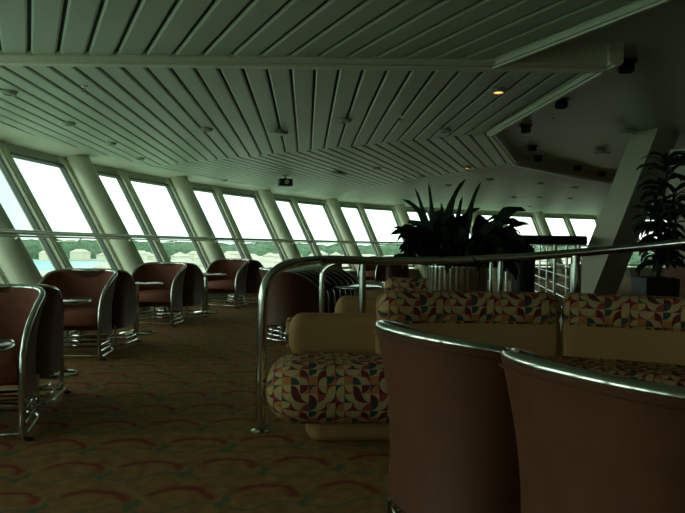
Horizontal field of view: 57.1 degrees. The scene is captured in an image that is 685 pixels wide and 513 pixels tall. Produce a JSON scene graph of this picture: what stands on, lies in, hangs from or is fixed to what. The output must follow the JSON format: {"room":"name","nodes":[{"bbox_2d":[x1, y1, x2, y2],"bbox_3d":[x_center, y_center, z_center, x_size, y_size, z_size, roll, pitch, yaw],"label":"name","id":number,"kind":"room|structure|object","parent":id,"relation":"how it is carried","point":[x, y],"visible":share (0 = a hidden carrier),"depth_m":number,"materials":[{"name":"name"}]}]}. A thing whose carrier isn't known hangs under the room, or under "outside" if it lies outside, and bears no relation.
{"room":"ship interior","nodes":[
{"label":"ship interior","id":0,"kind":"room"},
{"bbox_2d":[0,66,585,165],"bbox_3d":[-1.058,-1.587,8.234,6.190,0.045,6.763,1,1,0],"label":"planks","id":1,"kind":"object","parent":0,"point":[157,115],"visible":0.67,"depth_m":6.44,"materials":[{"name":"grey"}]},
{"bbox_2d":[0,89,17,95],"bbox_3d":[-3.125,-1.532,5.905,0.156,0.034,0.156,1,1,0],"label":"recessed light","id":2,"kind":"object","parent":1,"relation":"attached to","point":[6,92],"visible":1,"depth_m":5.86,"materials":[{"name":"grey"}]},
{"bbox_2d":[62,121,75,125],"bbox_3d":[-3.218,-1.560,7.418,0.156,0.034,0.156,1,1,0],"label":"recessed light","id":3,"kind":"object","parent":1,"relation":"attached to","point":[66,123],"visible":1,"depth_m":7.37,"materials":[{"name":"grey"}]},
{"bbox_2d":[269,129,287,135],"bbox_3d":[-0.778,-1.520,7.701,0.230,0.062,0.230,1,1,0],"label":"ceiling speaker","id":4,"kind":"object","parent":1,"relation":"attached to","point":[278,132],"visible":1,"depth_m":7.64,"materials":[{"name":"grey"}]},
{"bbox_2d":[338,118,351,123],"bbox_3d":[0.031,-1.512,7.030,0.156,0.034,0.156,1,1,0],"label":"recessed light","id":5,"kind":"object","parent":1,"relation":"attached to","point":[341,120],"visible":1,"depth_m":6.98,"materials":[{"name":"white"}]},
{"bbox_2d":[489,87,506,94],"bbox_3d":[1.384,-1.468,5.594,0.156,0.034,0.156,1,1,0],"label":"recessed light","id":6,"kind":"object","parent":1,"relation":"attached to","point":[497,90],"visible":1,"depth_m":5.55,"materials":[{"name":"grey"}]},
{"bbox_2d":[0,0,635,59],"bbox_3d":[-0.058,-1.457,1.819,8.000,0.045,6.030,1,1,0],"label":"planks","id":7,"kind":"object","parent":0,"point":[412,29],"visible":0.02,"depth_m":4.05,"materials":[{"name":"grey"}]},
{"bbox_2d":[148,132,509,194],"bbox_3d":[0.607,-1.650,12.804,7.915,0.045,6.830,1,1,36],"label":"planks","id":8,"kind":"object","parent":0,"point":[310,171],"visible":0.88,"depth_m":11.00,"materials":[{"name":"grey"}]},
{"bbox_2d":[278,175,292,186],"bbox_3d":[-1.164,-1.544,12.881,0.260,0.215,0.260,0,1,-17],"label":"projector","id":9,"kind":"object","parent":8,"relation":"hanging from","point":[282,182],"visible":1,"depth_m":12.81,"materials":[{"name":"grey plastic"}]},
{"bbox_2d":[0,276,664,512],"bbox_3d":[5.242,1.035,9.940,17.740,0.100,31.842,1,1,0],"label":"floor","id":10,"kind":"structure","parent":0,"point":[164,423],"depth_m":3.46,"materials":[{"name":"carpet"}]},
{"bbox_2d":[0,337,15,352],"bbox_3d":[-1.849,0.714,2.894,0.618,0.620,0.618,1,1,0],"label":"round table","id":11,"kind":"object","parent":10,"relation":"on","point":[6,344],"visible":1,"depth_m":2.94,"materials":[{"name":"silver metal"}]},
{"bbox_2d":[0,284,45,441],"bbox_3d":[-2.116,0.591,3.657,0.731,0.830,0.642,0,1,-14],"label":"tub chair","id":12,"kind":"object","parent":10,"relation":"on","point":[21,307],"visible":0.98,"depth_m":3.71,"materials":[{"name":"brown leather"}]},
{"bbox_2d":[0,284,70,410],"bbox_3d":[-2.255,0.579,4.217,0.731,0.830,0.642,0,1,-14],"label":"tub chair","id":13,"kind":"object","parent":10,"relation":"on","point":[49,358],"visible":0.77,"depth_m":4.17,"materials":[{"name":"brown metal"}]},
{"bbox_2d":[0,203,74,341],"bbox_3d":[-3.805,-0.326,6.913,1.785,2.500,0.368,1,1,0],"label":"trim column","id":14,"kind":"structure","parent":10,"relation":"on","point":[17,265],"depth_m":6.79,"materials":[{"name":"paint"}]},
{"bbox_2d":[41,297,91,378],"bbox_3d":[-2.409,0.664,5.214,0.618,0.620,0.618,1,1,0],"label":"round table","id":15,"kind":"object","parent":10,"relation":"on","point":[68,301],"visible":0.28,"depth_m":5.15,"materials":[{"name":"silver metal"}]},
{"bbox_2d":[38,268,117,360],"bbox_3d":[-2.572,0.540,6.125,0.731,0.830,0.642,1,1,-2],"label":"tub chair","id":16,"kind":"object","parent":10,"relation":"on","point":[96,315],"visible":0.69,"depth_m":6.22,"materials":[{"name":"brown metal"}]},
{"bbox_2d":[65,268,140,348],"bbox_3d":[-2.582,0.530,6.680,0.731,0.830,0.642,1,1,-2],"label":"tub chair","id":17,"kind":"object","parent":10,"relation":"on","point":[124,313],"visible":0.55,"depth_m":6.54,"materials":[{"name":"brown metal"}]},
{"bbox_2d":[66,155,169,313],"bbox_3d":[-3.584,-0.379,9.998,1.784,2.500,0.360,1,1,10],"label":"trim column","id":18,"kind":"structure","parent":10,"relation":"on","point":[82,166],"depth_m":9.88,"materials":[{"name":"paint"}]},
{"bbox_2d":[119,281,162,335],"bbox_3d":[-2.488,0.619,7.613,0.618,0.620,0.618,1,1,0],"label":"round table","id":19,"kind":"object","parent":10,"relation":"on","point":[138,283],"visible":0.52,"depth_m":7.58,"materials":[{"name":"silver metal"}]},
{"bbox_2d":[131,262,186,326],"bbox_3d":[-2.499,0.496,8.582,0.731,0.830,0.642,1,1,9],"label":"tub chair","id":20,"kind":"object","parent":10,"relation":"on","point":[168,294],"visible":0.84,"depth_m":8.67,"materials":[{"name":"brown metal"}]},
{"bbox_2d":[153,262,206,320],"bbox_3d":[-2.407,0.487,9.152,0.731,0.830,0.642,1,1,9],"label":"tub chair","id":21,"kind":"object","parent":10,"relation":"on","point":[193,284],"visible":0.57,"depth_m":8.98,"materials":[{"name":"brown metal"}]},
{"bbox_2d":[170,177,243,298],"bbox_3d":[-2.802,-0.424,12.975,1.784,2.500,0.359,1,1,21],"label":"trim column","id":22,"kind":"structure","parent":10,"relation":"on","point":[182,185],"depth_m":12.90,"materials":[{"name":"paint"}]},
{"bbox_2d":[193,273,225,313],"bbox_3d":[-2.158,0.579,9.993,0.618,0.620,0.618,1,1,0],"label":"round table","id":23,"kind":"object","parent":10,"relation":"on","point":[206,275],"visible":0.68,"depth_m":9.96,"materials":[{"name":"silver metal"}]},
{"bbox_2d":[201,258,249,307],"bbox_3d":[-2.006,0.456,11.081,0.731,0.830,0.642,1,1,20],"label":"tub chair","id":24,"kind":"object","parent":10,"relation":"on","point":[234,281],"visible":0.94,"depth_m":11.07,"materials":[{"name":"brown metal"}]},
{"bbox_2d":[226,258,263,304],"bbox_3d":[-1.816,0.449,11.619,0.731,0.830,0.642,1,1,20],"label":"tub chair","id":25,"kind":"object","parent":10,"relation":"on","point":[253,279],"visible":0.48,"depth_m":11.37,"materials":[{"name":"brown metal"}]},
{"bbox_2d":[257,190,301,258],"bbox_3d":[-1.418,-0.458,15.793,1.785,2.500,0.360,1,1,28],"label":"trim column","id":26,"kind":"structure","parent":10,"relation":"on","point":[273,211],"depth_m":15.75,"materials":[{"name":"paint"}]},
{"bbox_2d":[259,268,318,343],"bbox_3d":[-0.619,0.544,7.256,0.642,0.830,0.731,0,1,-32],"label":"tub chair","id":27,"kind":"object","parent":10,"relation":"on","point":[291,293],"visible":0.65,"depth_m":6.98,"materials":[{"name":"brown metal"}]},
{"bbox_2d":[268,267,329,338],"bbox_3d":[-0.549,0.542,7.443,0.642,0.830,0.731,0,1,-32],"label":"tub chair","id":28,"kind":"object","parent":10,"relation":"on","point":[314,279],"visible":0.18,"depth_m":7.29,"materials":[{"name":"silver metal"}]},
{"bbox_2d":[278,268,335,334],"bbox_3d":[-0.481,0.539,7.633,0.642,0.830,0.731,0,1,-32],"label":"tub chair","id":29,"kind":"object","parent":10,"relation":"on","point":[331,294],"visible":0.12,"depth_m":7.47,"materials":[{"name":"silver metal"}]},
{"bbox_2d":[297,267,340,302],"bbox_3d":[-0.413,0.536,7.822,0.642,0.830,0.731,0,1,-32],"label":"tub chair","id":30,"kind":"object","parent":10,"relation":"on","point":[331,281],"visible":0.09,"depth_m":7.60,"materials":[{"name":"silver metal"}]},
{"bbox_2d":[301,267,345,296],"bbox_3d":[-0.345,0.534,8.012,0.642,0.830,0.731,0,1,-32],"label":"tub chair","id":31,"kind":"object","parent":10,"relation":"on","point":[338,281],"visible":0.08,"depth_m":7.77,"materials":[{"name":"silver metal"}]},
{"bbox_2d":[302,266,351,295],"bbox_3d":[-0.279,0.531,8.206,0.642,0.830,0.731,0,1,-32],"label":"tub chair","id":32,"kind":"object","parent":10,"relation":"on","point":[343,280],"visible":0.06,"depth_m":7.96,"materials":[{"name":"silver metal"}]},
{"bbox_2d":[308,265,353,295],"bbox_3d":[-0.208,0.529,8.392,0.642,0.830,0.731,0,1,-32],"label":"tub chair","id":33,"kind":"object","parent":10,"relation":"on","point":[349,280],"visible":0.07,"depth_m":8.14,"materials":[{"name":"silver metal"}]},
{"bbox_2d":[312,265,358,295],"bbox_3d":[-0.143,0.526,8.586,0.642,0.830,0.731,0,1,-32],"label":"tub chair","id":34,"kind":"object","parent":10,"relation":"on","point":[348,274],"visible":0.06,"depth_m":8.33,"materials":[{"name":"silver metal"}]},
{"bbox_2d":[326,198,374,283],"bbox_3d":[0.193,-0.486,18.452,1.785,2.500,0.360,2,1,38],"label":"trim column","id":35,"kind":"structure","parent":10,"relation":"on","point":[340,220],"depth_m":18.43,"materials":[{"name":"paint"}]},
{"bbox_2d":[330,284,381,295],"bbox_3d":[0.152,0.655,7.463,0.618,0.620,0.618,1,1,0],"label":"round table","id":36,"kind":"object","parent":10,"relation":"on","point":[355,287],"visible":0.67,"depth_m":7.30,"materials":[{"name":"silver metal"}]},
{"bbox_2d":[357,256,387,289],"bbox_3d":[0.798,0.403,15.938,0.731,0.830,0.642,2,1,44],"label":"tub chair","id":37,"kind":"object","parent":10,"relation":"on","point":[373,272],"visible":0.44,"depth_m":15.75,"materials":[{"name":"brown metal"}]},
{"bbox_2d":[335,277,427,312],"bbox_3d":[0.483,0.589,5.606,1.338,0.830,0.848,1,1,0],"label":"sofa","id":38,"kind":"object","parent":10,"relation":"on","point":[345,304],"visible":0.12,"depth_m":5.22,"materials":[{"name":"fabric"}]},
{"bbox_2d":[381,256,408,286],"bbox_3d":[1.323,0.400,16.481,0.731,0.830,0.642,2,1,44],"label":"tub chair","id":39,"kind":"object","parent":10,"relation":"on","point":[392,271],"visible":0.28,"depth_m":16.24,"materials":[{"name":"brown leather"}]},
{"bbox_2d":[394,204,427,277],"bbox_3d":[2.316,-0.498,20.613,0.360,2.500,1.785,0,1,-38],"label":"trim column","id":40,"kind":"structure","parent":10,"relation":"on","point":[401,210],"depth_m":20.78,"materials":[{"name":"paint"}]},
{"bbox_2d":[373,320,520,512],"bbox_3d":[0.454,0.650,2.219,0.642,0.830,0.731,0,1,-26],"label":"tub chair","id":41,"kind":"object","parent":10,"relation":"on","point":[453,444],"visible":0.82,"depth_m":1.94,"materials":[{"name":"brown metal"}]},
{"bbox_2d":[391,179,534,290],"bbox_3d":[0.915,0.209,4.946,1.107,1.625,1.151,1,1,21],"label":"potted plant","id":42,"kind":"object","parent":10,"relation":"on","point":[447,234],"visible":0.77,"depth_m":4.73,"materials":[{"name":"green plant"}]},
{"bbox_2d":[251,238,684,434],"bbox_3d":[0.943,0.439,4.039,2.948,1.199,0.891,1,1,0],"label":"railing","id":43,"kind":"object","parent":10,"relation":"on","point":[332,261],"visible":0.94,"depth_m":4.26,"materials":[{"name":"silver metal"}]},
{"bbox_2d":[266,291,684,440],"bbox_3d":[1.032,0.636,3.551,2.934,0.825,0.966,1,1,10],"label":"sofa","id":44,"kind":"object","parent":10,"relation":"on","point":[332,383],"visible":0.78,"depth_m":3.66,"materials":[{"name":"fabric"}]},
{"bbox_2d":[466,209,496,278],"bbox_3d":[4.958,-0.494,22.243,0.359,2.500,1.784,0,1,-29],"label":"trim column","id":45,"kind":"structure","parent":10,"relation":"on","point":[475,214],"depth_m":21.74,"materials":[{"name":"paint"}]},
{"bbox_2d":[511,260,535,291],"bbox_3d":[1.746,0.515,6.110,0.224,0.990,0.224,1,1,0],"label":"planter","id":46,"kind":"object","parent":10,"relation":"on","point":[525,282],"visible":0.13,"depth_m":6.01,"materials":[{"name":"black plastic"}]},
{"bbox_2d":[487,235,586,317],"bbox_3d":[3.554,0.316,11.014,1.321,1.255,7.073,1,1,21],"label":"balustrade","id":47,"kind":"object","parent":10,"relation":"on","point":[533,240],"visible":0.38,"depth_m":8.06,"materials":[{"name":"silver metal"}]},
{"bbox_2d":[533,211,564,277],"bbox_3d":[7.815,-0.484,23.682,0.360,2.500,1.785,0,1,-25],"label":"trim column","id":48,"kind":"structure","parent":10,"relation":"on","point":[540,218],"depth_m":23.80,"materials":[{"name":"paint"}]},
{"bbox_2d":[498,348,684,512],"bbox_3d":[0.766,0.666,1.605,0.642,0.830,0.731,0,1,-26],"label":"tub chair","id":49,"kind":"object","parent":10,"relation":"on","point":[588,441],"visible":1,"depth_m":1.40,"materials":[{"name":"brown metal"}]},
{"bbox_2d":[597,214,631,276],"bbox_3d":[10.737,-0.470,24.965,0.359,2.500,1.784,0,1,-21],"label":"trim column","id":50,"kind":"structure","parent":10,"relation":"on","point":[627,272],"depth_m":24.25,"materials":[{"name":"paint"}]},
{"bbox_2d":[559,128,679,331],"bbox_3d":[3.650,-0.356,8.344,1.630,2.700,0.700,1,1,0],"label":"column","id":51,"kind":"structure","parent":10,"relation":"on","point":[600,274],"depth_m":8.15,"materials":[{"name":"paint"}]},
{"bbox_2d":[630,150,684,296],"bbox_3d":[3.151,-0.001,6.125,0.708,2.058,0.584,0,1,-18],"label":"potted plant","id":52,"kind":"object","parent":10,"relation":"on","point":[662,208],"visible":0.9,"depth_m":6.07,"materials":[{"name":"green plant"}]},
{"bbox_2d":[139,268,664,310],"bbox_3d":[2.234,0.727,12.391,9.210,0.350,34.678,1,1,27],"label":"wall","id":53,"kind":"structure","parent":0,"point":[645,272],"depth_m":23.06,"materials":[{"name":"paint"}]},
{"bbox_2d":[0,268,8,283],"bbox_3d":[-4.109,-0.443,6.851,1.395,2.130,0.212,1,1,0],"label":"trim","id":54,"kind":"structure","parent":53,"relation":"attached to","point":[3,280],"depth_m":6.81,"materials":[{"name":"paint"}]},
{"bbox_2d":[0,157,61,269],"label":"window","id":55,"kind":"structure","parent":53,"relation":"in","point":[4,169],"depth_m":8.32,"materials":[{"name":"white metal"}]},
{"bbox_2d":[0,141,72,269],"bbox_3d":[-4.070,-0.472,8.439,1.394,2.130,0.200,1,1,3],"label":"trim","id":56,"kind":"structure","parent":53,"relation":"attached to","point":[6,156],"depth_m":8.37,"materials":[{"name":"paint"}]},
{"bbox_2d":[56,157,123,269],"bbox_3d":[-3.894,-0.498,9.991,1.394,2.130,0.200,1,1,10],"label":"trim","id":57,"kind":"structure","parent":53,"relation":"attached to","point":[62,160],"depth_m":9.92,"materials":[{"name":"paint"}]},
{"bbox_2d":[97,171,161,261],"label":"window","id":58,"kind":"structure","parent":53,"relation":"in","point":[104,174],"depth_m":11.43,"materials":[{"name":"white metal"}]},
{"bbox_2d":[114,170,170,261],"bbox_3d":[-3.567,-0.522,11.538,1.394,2.130,0.200,1,1,14],"label":"trim","id":59,"kind":"structure","parent":53,"relation":"attached to","point":[123,175],"depth_m":11.50,"materials":[{"name":"paint"}]},
{"bbox_2d":[129,177,207,277],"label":"window","id":60,"kind":"structure","parent":53,"relation":"in","point":[130,178],"depth_m":12.87,"materials":[{"name":"white metal"}]},
{"bbox_2d":[164,179,210,271],"bbox_3d":[-3.106,-0.544,13.029,1.394,2.130,0.200,1,1,21],"label":"trim","id":61,"kind":"structure","parent":53,"relation":"attached to","point":[167,181],"depth_m":12.97,"materials":[{"name":"paint"}]},
{"bbox_2d":[192,187,244,258],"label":"window","id":62,"kind":"structure","parent":53,"relation":"in","point":[194,189],"depth_m":14.38,"materials":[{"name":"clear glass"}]},
{"bbox_2d":[210,186,251,258],"bbox_3d":[-2.467,-0.562,14.459,1.394,2.130,0.200,1,1,27],"label":"trim","id":63,"kind":"structure","parent":53,"relation":"attached to","point":[223,203],"depth_m":14.45,"materials":[{"name":"paint"}]},
{"bbox_2d":[221,191,284,260],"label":"window","id":64,"kind":"structure","parent":53,"relation":"in","point":[223,193],"depth_m":15.76,"materials":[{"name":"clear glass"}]},
{"bbox_2d":[252,192,287,259],"bbox_3d":[-1.714,-0.578,15.883,1.394,2.130,0.200,1,1,28],"label":"trim","id":65,"kind":"structure","parent":53,"relation":"attached to","point":[256,194],"depth_m":15.85,"materials":[{"name":"paint"}]},
{"bbox_2d":[0,152,587,268],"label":"window","id":66,"kind":"structure","parent":53,"relation":"in","point":[14,155],"depth_m":9.88,"materials":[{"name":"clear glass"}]},
{"bbox_2d":[274,198,315,255],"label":"window","id":67,"kind":"structure","parent":53,"relation":"in","point":[276,199],"depth_m":17.22,"materials":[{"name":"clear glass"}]},
{"bbox_2d":[287,196,321,255],"bbox_3d":[-0.936,-0.594,17.292,1.394,2.130,0.200,1,1,30],"label":"trim","id":68,"kind":"structure","parent":53,"relation":"attached to","point":[293,199],"depth_m":17.30,"materials":[{"name":"paint"}]},
{"bbox_2d":[297,201,351,268],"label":"window","id":69,"kind":"structure","parent":53,"relation":"in","point":[298,202],"depth_m":18.46,"materials":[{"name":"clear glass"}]},
{"bbox_2d":[321,200,356,272],"bbox_3d":[-0.082,-0.607,18.591,1.394,2.130,0.200,2,1,37],"label":"trim","id":70,"kind":"structure","parent":53,"relation":"attached to","point":[324,202],"depth_m":18.56,"materials":[{"name":"paint"}]},
{"bbox_2d":[340,205,377,255],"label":"window","id":71,"kind":"structure","parent":53,"relation":"in","point":[341,206],"depth_m":19.74,"materials":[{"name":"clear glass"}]},
{"bbox_2d":[355,203,383,255],"bbox_3d":[0.936,-0.615,19.767,1.394,2.130,0.200,2,1,44],"label":"trim","id":72,"kind":"structure","parent":53,"relation":"attached to","point":[359,205],"depth_m":19.80,"materials":[{"name":"paint"}]},
{"bbox_2d":[364,207,413,266],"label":"window","id":73,"kind":"structure","parent":53,"relation":"in","point":[367,208],"depth_m":20.80,"materials":[{"name":"white metal"}]},
{"bbox_2d":[391,206,418,270],"bbox_3d":[2.084,-0.620,20.814,0.200,2.130,1.394,0,1,-39],"label":"trim","id":74,"kind":"structure","parent":53,"relation":"attached to","point":[392,207],"depth_m":21.00,"materials":[{"name":"paint"}]},
{"bbox_2d":[204,267,664,279],"bbox_3d":[2.210,0.551,12.403,9.428,0.040,34.876,1,1,27],"label":"sill","id":75,"kind":"structure","parent":53,"relation":"attached to","point":[568,267],"depth_m":20.30,"materials":[{"name":"paint"}]},
{"bbox_2d":[511,215,550,265],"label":"window","id":76,"kind":"structure","parent":53,"relation":"in","point":[549,264],"depth_m":24.04,"materials":[{"name":"white metal"}]},
{"bbox_2d":[530,213,552,266],"bbox_3d":[7.633,-0.606,23.931,0.200,2.130,1.394,0,1,-25],"label":"trim","id":77,"kind":"structure","parent":53,"relation":"attached to","point":[532,214],"depth_m":24.08,"materials":[{"name":"paint"}]},
{"bbox_2d":[545,216,581,265],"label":"window","id":78,"kind":"structure","parent":53,"relation":"in","point":[563,218],"depth_m":24.78,"materials":[{"name":"white metal"}]},
{"bbox_2d":[562,214,583,262],"bbox_3d":[9.103,-0.600,24.609,0.200,2.130,1.394,0,1,-24],"label":"trim","id":79,"kind":"structure","parent":53,"relation":"attached to","point":[567,219],"depth_m":24.84,"materials":[{"name":"paint"}]},
{"bbox_2d":[323,163,594,206],"bbox_3d":[2.337,-1.692,16.301,5.557,0.045,11.742,1,1,-5],"label":"planks","id":80,"kind":"object","parent":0,"point":[509,181],"visible":0.79,"depth_m":14.78,"materials":[{"name":"grey"}]},
{"bbox_2d":[474,182,668,212],"bbox_3d":[9.539,-1.663,19.789,9.966,0.045,13.428,1,1,0],"label":"planks","id":81,"kind":"object","parent":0,"point":[591,197],"visible":0.56,"depth_m":18.85,"materials":[{"name":"grey"}]},
{"bbox_2d":[0,125,647,216],"bbox_3d":[1.589,-1.588,12.710,9.912,0.070,36.258,1,1,27],"label":"trim","id":82,"kind":"structure","parent":81,"relation":"attached to","point":[7,135],"depth_m":11.78,"materials":[{"name":"grey paint"}]},
{"bbox_2d":[502,0,684,178],"bbox_3d":[4.536,-1.740,10.538,18.973,0.150,33.139,1,1,0],"label":"ceiling","id":83,"kind":"structure","parent":0,"point":[652,96],"depth_m":6.69,"materials":[{"name":"paint"}]},
{"bbox_2d":[0,43,615,72],"bbox_3d":[-1.552,-1.551,4.833,7.257,0.175,0.240,1,1,0],"label":"beam","id":84,"kind":"structure","parent":83,"relation":"attached to","point":[564,57],"depth_m":4.74,"materials":[{"name":"grey paint"}]},
{"bbox_2d":[486,131,517,164],"bbox_3d":[2.332,-1.579,9.086,0.110,0.175,2.922,1,1,21],"label":"trim","id":85,"kind":"structure","parent":83,"relation":"attached to","point":[499,139],"depth_m":8.87,"materials":[{"name":"grey paint"}]},
{"bbox_2d":[519,124,532,133],"bbox_3d":[2.304,-1.601,7.918,0.170,0.090,0.170,1,1,0],"label":"ceiling spotlight","id":86,"kind":"object","parent":83,"relation":"attached to","point":[525,128],"visible":1,"depth_m":7.87,"materials":[{"name":"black metal"}]},
{"bbox_2d":[527,145,537,151],"bbox_3d":[2.858,-1.623,9.479,0.170,0.090,0.170,1,1,0],"label":"ceiling spotlight","id":87,"kind":"object","parent":83,"relation":"attached to","point":[531,148],"visible":1,"depth_m":9.43,"materials":[{"name":"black metal"}]},
{"bbox_2d":[533,155,543,161],"bbox_3d":[3.267,-1.636,10.510,0.170,0.090,0.170,1,1,0],"label":"ceiling spotlight","id":88,"kind":"object","parent":83,"relation":"attached to","point":[537,158],"visible":1,"depth_m":10.46,"materials":[{"name":"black metal"}]},
{"bbox_2d":[486,42,623,135],"bbox_3d":[1.926,-1.532,6.199,0.110,0.175,3.050,1,1,-4],"label":"trim","id":89,"kind":"structure","parent":83,"relation":"attached to","point":[615,50],"depth_m":5.42,"materials":[{"name":"grey paint"}]},
{"bbox_2d":[513,155,606,182],"bbox_3d":[4.139,-1.605,11.764,0.110,0.175,3.680,2,1,45],"label":"trim","id":90,"kind":"structure","parent":83,"relation":"attached to","point":[523,161],"depth_m":11.48,"materials":[{"name":"grey paint"}]},
{"bbox_2d":[555,97,569,108],"bbox_3d":[2.257,-1.575,6.496,0.170,0.090,0.170,1,1,0],"label":"ceiling spotlight","id":91,"kind":"object","parent":83,"relation":"attached to","point":[562,103],"visible":0.9,"depth_m":6.45,"materials":[{"name":"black metal"}]},
{"bbox_2d":[491,0,672,69],"bbox_3d":[2.541,-1.444,1.818,0.090,0.175,6.650,0,1,-25],"label":"trim","id":92,"kind":"structure","parent":83,"relation":"attached to","point":[636,7],"depth_m":3.94,"materials":[{"name":"grey paint"}]},
{"bbox_2d":[593,150,610,154],"bbox_3d":[4.064,-1.629,9.881,0.260,0.062,0.260,1,1,0],"label":"ceiling disc","id":93,"kind":"object","parent":83,"relation":"attached to","point":[600,152],"visible":1,"depth_m":9.81,"materials":[{"name":"grey"}]},
{"bbox_2d":[617,129,636,134],"bbox_3d":[3.659,-1.601,8.099,0.240,0.062,0.240,1,1,0],"label":"ceiling disc","id":94,"kind":"object","parent":83,"relation":"attached to","point":[625,131],"visible":1,"depth_m":8.04,"materials":[{"name":"grey"}]},
{"bbox_2d":[618,58,637,73],"bbox_3d":[2.316,-1.550,5.139,0.170,0.090,0.170,1,1,0],"label":"ceiling spotlight","id":95,"kind":"object","parent":83,"relation":"attached to","point":[628,66],"visible":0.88,"depth_m":5.09,"materials":[{"name":"black plastic"}]},
{"bbox_2d":[605,174,668,183],"bbox_3d":[7.429,-1.606,14.076,4.472,0.175,0.110,0,1,-27],"label":"trim","id":96,"kind":"structure","parent":83,"relation":"attached to","point":[610,178],"depth_m":13.09,"materials":[{"name":"grey paint"}]},
{"bbox_2d":[669,149,684,262],"bbox_3d":[4.171,-0.542,6.557,1.400,1.250,0.120,2,1,43],"label":"wall partition","id":97,"kind":"structure","parent":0,"point":[675,182],"depth_m":6.91,"materials":[{"name":"paint"}]},
{"bbox_2d":[4,142,664,220],"bbox_3d":[1.294,-1.530,12.866,9.728,0.180,36.597,1,1,27],"label":"trim","id":98,"kind":"structure","parent":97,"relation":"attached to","point":[12,148],"depth_m":14.56,"materials":[{"name":"grey paint"}]},
{"bbox_2d":[665,264,684,296],"bbox_3d":[4.161,0.558,6.574,1.440,0.950,0.150,2,1,43],"label":"trim","id":99,"kind":"structure","parent":97,"relation":"attached to","point":[679,272],"depth_m":6.90,"materials":[{"name":"brown wood"}]},
{"label":"outside","id":100,"kind":"structure","parent":0,"visible":0},
{"bbox_2d":[32,259,632,267],"bbox_3d":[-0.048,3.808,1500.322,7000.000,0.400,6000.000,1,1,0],"label":"shore","id":101,"kind":"structure","parent":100,"point":[32,259],"depth_m":1033.42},
{"bbox_2d":[39,251,48,259],"bbox_3d":[-480.096,-1.720,1030.790,30.590,15.574,20.393,0,1,-32],"label":"house","id":102,"kind":"structure","parent":101,"relation":"on","point":[42,255],"depth_m":1018.89,"materials":[{"name":"grey"}]},
{"bbox_2d":[70,249,90,260],"bbox_3d":[-435.618,-3.026,1046.264,29.843,18.756,19.895,1,1,27],"label":"house","id":103,"kind":"structure","parent":101,"relation":"on","point":[77,254],"depth_m":1039.24,"materials":[{"name":"grey"}]},
{"bbox_2d":[92,263,110,268],"bbox_3d":[-201.305,12.074,534.846,12.911,13.304,19.367,1,1,17],"label":"house","id":104,"kind":"structure","parent":101,"relation":"on","point":[101,265],"depth_m":527.43,"materials":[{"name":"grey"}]},
{"bbox_2d":[96,253,106,260],"bbox_3d":[-391.035,0.398,1035.455,19.142,13.448,28.713,1,1,-1],"label":"house","id":105,"kind":"structure","parent":101,"relation":"on","point":[99,257],"depth_m":1022.13,"materials":[{"name":"grey"}]},
{"bbox_2d":[138,250,146,259],"bbox_3d":[-328.576,-0.802,1017.378,25.891,18.107,17.260,0,1,-16],"label":"house","id":106,"kind":"structure","parent":101,"relation":"on","point":[143,253],"depth_m":1012.69,"materials":[{"name":"grey"}]},
{"bbox_2d":[171,254,190,259],"bbox_3d":[-260.967,2.416,1018.898,29.107,13.348,19.405,0,1,-35],"label":"house","id":107,"kind":"structure","parent":101,"relation":"on","point":[174,256],"depth_m":1012.69,"materials":[{"name":"grey"}]},
{"bbox_2d":[187,251,196,260],"bbox_3d":[-262.789,-1.201,1117.851,18.325,16.907,27.487,1,1,15],"label":"house","id":108,"kind":"structure","parent":101,"relation":"on","point":[192,254],"depth_m":1105.19,"materials":[{"name":"grey"}]},
{"bbox_2d":[194,255,200,265],"bbox_3d":[-195.710,5.269,878.304,23.071,14.466,15.381,1,1,-8],"label":"house","id":109,"kind":"structure","parent":101,"relation":"on","point":[197,261],"depth_m":870.87,"materials":[{"name":"grey"}]},
{"bbox_2d":[261,262,275,267],"bbox_3d":[-68.945,12.508,574.998,14.795,14.353,22.192,2,1,40],"label":"house","id":110,"kind":"structure","parent":101,"relation":"on","point":[265,264],"depth_m":571.55,"materials":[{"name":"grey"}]},
{"bbox_2d":[266,258,281,263],"bbox_3d":[-83.137,9.147,771.037,16.312,13.525,24.468,2,1,43],"label":"house","id":111,"kind":"structure","parent":101,"relation":"on","point":[274,260],"depth_m":765.36,"materials":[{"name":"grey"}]},
{"bbox_2d":[22,239,664,266],"bbox_3d":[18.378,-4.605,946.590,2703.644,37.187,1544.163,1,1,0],"label":"tree belt","id":112,"kind":"object","parent":101,"relation":"on","point":[33,247],"visible":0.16,"depth_m":1204.37,"materials":[{"name":"green plant"}]},
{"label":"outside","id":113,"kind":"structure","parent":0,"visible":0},
{"bbox_2d":[34,261,107,270],"bbox_3d":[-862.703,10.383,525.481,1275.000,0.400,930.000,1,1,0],"label":"water","id":114,"kind":"structure","parent":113,"point":[41,265],"depth_m":845.31,"materials":[{"name":"blue liquid"}]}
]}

